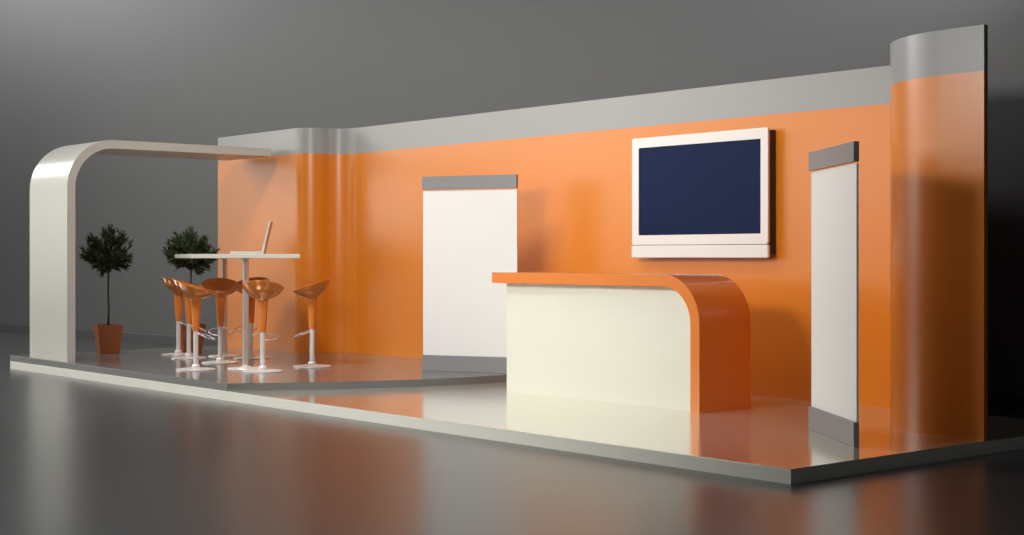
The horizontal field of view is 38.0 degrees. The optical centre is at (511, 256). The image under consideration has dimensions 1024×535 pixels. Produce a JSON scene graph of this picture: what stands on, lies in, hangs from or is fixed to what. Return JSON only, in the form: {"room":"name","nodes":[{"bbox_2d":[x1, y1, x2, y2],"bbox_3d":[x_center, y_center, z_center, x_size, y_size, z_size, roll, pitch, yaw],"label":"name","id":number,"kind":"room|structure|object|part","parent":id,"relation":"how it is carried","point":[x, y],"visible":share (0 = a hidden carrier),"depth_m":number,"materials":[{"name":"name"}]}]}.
{"room":"exhibition hall","nodes":[
{"label":"exhibition hall","id":0,"kind":"room"},
{"bbox_2d":[0,0,1023,394],"bbox_3d":[-2.131,-2.350,18.536,0.200,7.200,46.000,0,0,-45],"label":"wall","id":1,"kind":"structure","parent":0,"point":[73,72],"depth_m":18.44,"materials":[{"name":"grey paint"}]},
{"bbox_2d":[0,331,1023,534],"bbox_3d":[-6.218,1.300,10.457,40.000,0.100,60.000,0,0,-40],"label":"floor","id":2,"kind":"structure","parent":0,"point":[78,456],"depth_m":8.26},
{"bbox_2d":[10,361,1023,483],"bbox_3d":[-0.818,1.208,13.461,3.273,0.084,11.150,0,0,-40],"label":"display platform","id":3,"kind":"object","parent":2,"relation":"on","point":[772,440],"visible":0.67,"depth_m":10.25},
{"bbox_2d":[10,346,506,390],"bbox_3d":[-2.592,1.133,15.460,3.146,0.066,5.766,0,0,-40],"label":"platform","id":4,"kind":"object","parent":3,"relation":"on","point":[347,370],"visible":0.84,"depth_m":14.35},
{"bbox_2d":[79,223,133,353],"bbox_3d":[-4.621,0.358,16.891,0.616,1.484,0.636,0,0,-26],"label":"potted tree","id":5,"kind":"object","parent":4,"relation":"on","point":[108,336],"visible":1,"depth_m":16.81,"materials":[{"name":"green plant"}]},
{"bbox_3d":[-4.595,0.936,16.901,0.286,0.326,0.286,0,0,-26],"label":"pot","id":6,"kind":"part","parent":5,"relation":"part of","materials":[{"name":"orange plastic"}]},
{"bbox_2d":[30,140,270,361],"bbox_3d":[-4.036,-0.074,16.709,2.455,2.346,0.985,0,0,-40],"label":"entrance arch","id":7,"kind":"object","parent":4,"relation":"on","point":[53,180],"visible":1,"depth_m":15.91,"materials":[{"name":"beige paint"}]},
{"bbox_2d":[161,277,192,355],"bbox_3d":[-3.737,0.660,16.643,0.392,0.878,0.404,0,0,-14],"label":"bar stool","id":8,"kind":"object","parent":4,"relation":"on","point":[178,295],"visible":0.7,"depth_m":16.61,"materials":[{"name":"orange plastic"}]},
{"bbox_3d":[-3.737,0.323,16.643,0.392,0.203,0.404,0,0,-14],"label":"seat","id":9,"kind":"part","parent":8,"relation":"part of","materials":[{"name":"orange plastic"}]},
{"bbox_3d":[-3.737,0.566,16.643,0.103,0.312,0.103,0,0,-14],"label":"seat stem","id":10,"kind":"part","parent":8,"relation":"part of","materials":[{"name":"orange paint"}]},
{"bbox_2d":[170,277,206,359],"bbox_3d":[-3.496,0.660,16.070,0.392,0.878,0.404,0,0,-9],"label":"bar stool","id":11,"kind":"object","parent":4,"relation":"on","point":[188,355],"visible":0.59,"depth_m":16.04,"materials":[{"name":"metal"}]},
{"bbox_3d":[-3.496,0.323,16.070,0.392,0.203,0.404,0,0,-9],"label":"seat","id":12,"kind":"part","parent":11,"relation":"part of","materials":[{"name":"orange plastic"}]},
{"bbox_3d":[-3.496,0.566,16.070,0.103,0.312,0.103,0,0,-9],"label":"seat stem","id":13,"kind":"part","parent":11,"relation":"part of","materials":[{"name":"orange paint"}]},
{"bbox_2d":[162,225,219,352],"bbox_3d":[-3.686,0.363,17.095,0.634,1.473,0.608,0,0,17],"label":"potted tree","id":14,"kind":"object","parent":4,"relation":"on","point":[184,244],"visible":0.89,"depth_m":17.02,"materials":[{"name":"green plant"}]},
{"bbox_3d":[-3.702,0.936,17.114,0.286,0.326,0.286,0,0,-26],"label":"pot","id":15,"kind":"part","parent":14,"relation":"part of","materials":[{"name":"orange plastic"}]},
{"bbox_2d":[175,280,215,370],"bbox_3d":[-3.073,0.660,14.436,0.392,0.878,0.404,0,0,-6],"label":"bar stool","id":16,"kind":"object","parent":4,"relation":"on","point":[195,293],"visible":1,"depth_m":14.40,"materials":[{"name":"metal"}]},
{"bbox_3d":[-3.073,0.566,14.436,0.103,0.312,0.103,0,0,-6],"label":"seat stem","id":17,"kind":"part","parent":16,"relation":"part of","materials":[{"name":"orange paint"}]},
{"bbox_3d":[-3.073,0.323,14.436,0.392,0.203,0.404,0,0,-6],"label":"seat","id":18,"kind":"part","parent":16,"relation":"part of","materials":[{"name":"orange plastic"}]},
{"bbox_2d":[200,278,239,363],"bbox_3d":[-3.022,0.660,15.388,0.404,0.878,0.392,0,0,-17],"label":"bar stool","id":19,"kind":"object","parent":4,"relation":"on","point":[223,287],"visible":0.94,"depth_m":15.37,"materials":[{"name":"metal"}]},
{"bbox_3d":[-3.022,0.566,15.388,0.103,0.312,0.103,0,0,-17],"label":"seat stem","id":20,"kind":"part","parent":19,"relation":"part of","materials":[{"name":"orange paint"}]},
{"bbox_3d":[-3.022,0.323,15.388,0.404,0.203,0.392,0,0,-17],"label":"seat","id":21,"kind":"part","parent":19,"relation":"part of","materials":[{"name":"orange plastic"}]},
{"bbox_2d":[175,254,299,369],"bbox_3d":[-2.902,0.537,15.444,1.040,1.126,2.265,0,0,-17],"label":"bar table","id":22,"kind":"object","parent":4,"relation":"on","point":[224,257],"visible":0.91,"depth_m":14.51,"materials":[{"name":"metal"}]},
{"bbox_2d":[230,221,272,253],"bbox_3d":[-2.610,-0.191,14.903,0.396,0.329,0.360,0,0,-6],"label":"laptop","id":23,"kind":"object","parent":22,"relation":"on","point":[270,223],"visible":0.99,"depth_m":14.74,"materials":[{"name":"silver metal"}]},
{"bbox_3d":[-2.457,-0.203,14.918,0.087,0.304,0.360,0,0,-6],"label":"lid","id":24,"kind":"part","parent":23,"relation":"part of","materials":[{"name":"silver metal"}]},
{"bbox_2d":[233,277,269,359],"bbox_3d":[-2.825,0.660,16.070,0.404,0.878,0.392,0,0,19],"label":"bar stool","id":25,"kind":"object","parent":4,"relation":"on","point":[240,289],"visible":0.48,"depth_m":16.04,"materials":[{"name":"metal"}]},
{"bbox_3d":[-2.825,0.566,16.070,0.103,0.312,0.103,0,0,19],"label":"seat stem","id":26,"kind":"part","parent":25,"relation":"part of","materials":[{"name":"orange paint"}]},
{"bbox_3d":[-2.825,0.323,16.070,0.404,0.203,0.392,0,0,19],"label":"seat","id":27,"kind":"part","parent":25,"relation":"part of","materials":[{"name":"orange plastic"}]},
{"bbox_2d":[241,280,283,372],"bbox_3d":[-2.387,0.660,14.222,0.404,0.878,0.392,0,0,3],"label":"bar stool","id":28,"kind":"object","parent":4,"relation":"on","point":[262,291],"visible":1,"depth_m":14.17,"materials":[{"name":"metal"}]},
{"bbox_3d":[-2.387,0.566,14.222,0.103,0.312,0.103,0,0,3],"label":"seat stem","id":29,"kind":"part","parent":28,"relation":"part of","materials":[{"name":"orange paint"}]},
{"bbox_3d":[-2.387,0.323,14.222,0.404,0.203,0.392,0,0,3],"label":"seat","id":30,"kind":"part","parent":28,"relation":"part of","materials":[{"name":"orange plastic"}]},
{"bbox_2d":[292,279,331,367],"bbox_3d":[-1.996,0.660,14.829,0.392,0.878,0.404,0,0,9],"label":"bar stool","id":31,"kind":"object","parent":4,"relation":"on","point":[311,292],"visible":1,"depth_m":14.78,"materials":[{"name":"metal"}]},
{"bbox_3d":[-1.996,0.566,14.829,0.103,0.312,0.103,0,0,9],"label":"seat stem","id":32,"kind":"part","parent":31,"relation":"part of","materials":[{"name":"orange paint"}]},
{"bbox_3d":[-1.996,0.323,14.829,0.392,0.203,0.404,0,0,9],"label":"seat","id":33,"kind":"part","parent":31,"relation":"part of","materials":[{"name":"orange plastic"}]},
{"bbox_2d":[422,174,517,372],"bbox_3d":[-0.406,0.164,14.151,0.992,1.872,0.037,0,0,23],"label":"display board","id":34,"kind":"object","parent":4,"relation":"on","point":[469,235],"visible":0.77,"depth_m":14.16,"materials":[{"name":"white fabric"}]},
{"bbox_3d":[-0.406,1.023,14.151,0.992,0.152,0.036,0,0,23],"label":"rail","id":35,"kind":"part","parent":34,"relation":"part of","materials":[{"name":"grey metal"}]},
{"bbox_3d":[-0.406,-0.710,14.151,0.992,0.125,0.036,0,0,23],"label":"header rail","id":36,"kind":"part","parent":34,"relation":"part of","materials":[{"name":"grey metal"}]},
{"bbox_2d":[492,272,750,412],"bbox_3d":[0.831,0.651,12.164,0.578,1.029,2.430,0,0,-40],"label":"reception counter","id":37,"kind":"object","parent":3,"relation":"on","point":[661,340],"depth_m":11.69,"materials":[{"name":"orange paint"}]},
{"bbox_3d":[0.846,0.697,12.169,0.448,0.937,2.234,0,0,-40],"label":"panel","id":38,"kind":"part","parent":37,"relation":"part of","materials":[{"name":"white plastic"}]},
{"bbox_2d":[809,141,858,446],"bbox_3d":[2.067,0.230,9.573,0.036,1.872,0.996,0,0,-4],"label":"display board","id":39,"kind":"object","parent":3,"relation":"on","point":[834,408],"visible":1,"depth_m":9.51,"materials":[{"name":"white fabric"}]},
{"bbox_3d":[2.067,-0.644,9.573,0.036,0.125,0.996,0,0,-4],"label":"header rail","id":40,"kind":"part","parent":39,"relation":"part of","materials":[{"name":"grey metal"}]},
{"bbox_3d":[2.067,1.089,9.573,0.036,0.152,0.996,0,0,-4],"label":"rail","id":41,"kind":"part","parent":39,"relation":"part of","materials":[{"name":"grey metal"}]},
{"bbox_2d":[218,24,987,440],"bbox_3d":[-0.116,-0.152,14.048,1.278,2.634,11.120,0,0,-40],"label":"wall","id":42,"kind":"structure","parent":0,"point":[348,201],"depth_m":12.70,"materials":[{"name":"orange paint"}]},
{"bbox_2d":[632,127,775,257],"bbox_3d":[1.629,-0.526,12.820,0.111,1.074,1.587,0,0,-40],"label":"television","id":43,"kind":"object","parent":42,"relation":"attached to","point":[708,194],"visible":1,"depth_m":12.73,"materials":[{"name":"white plastic"}]}
]}

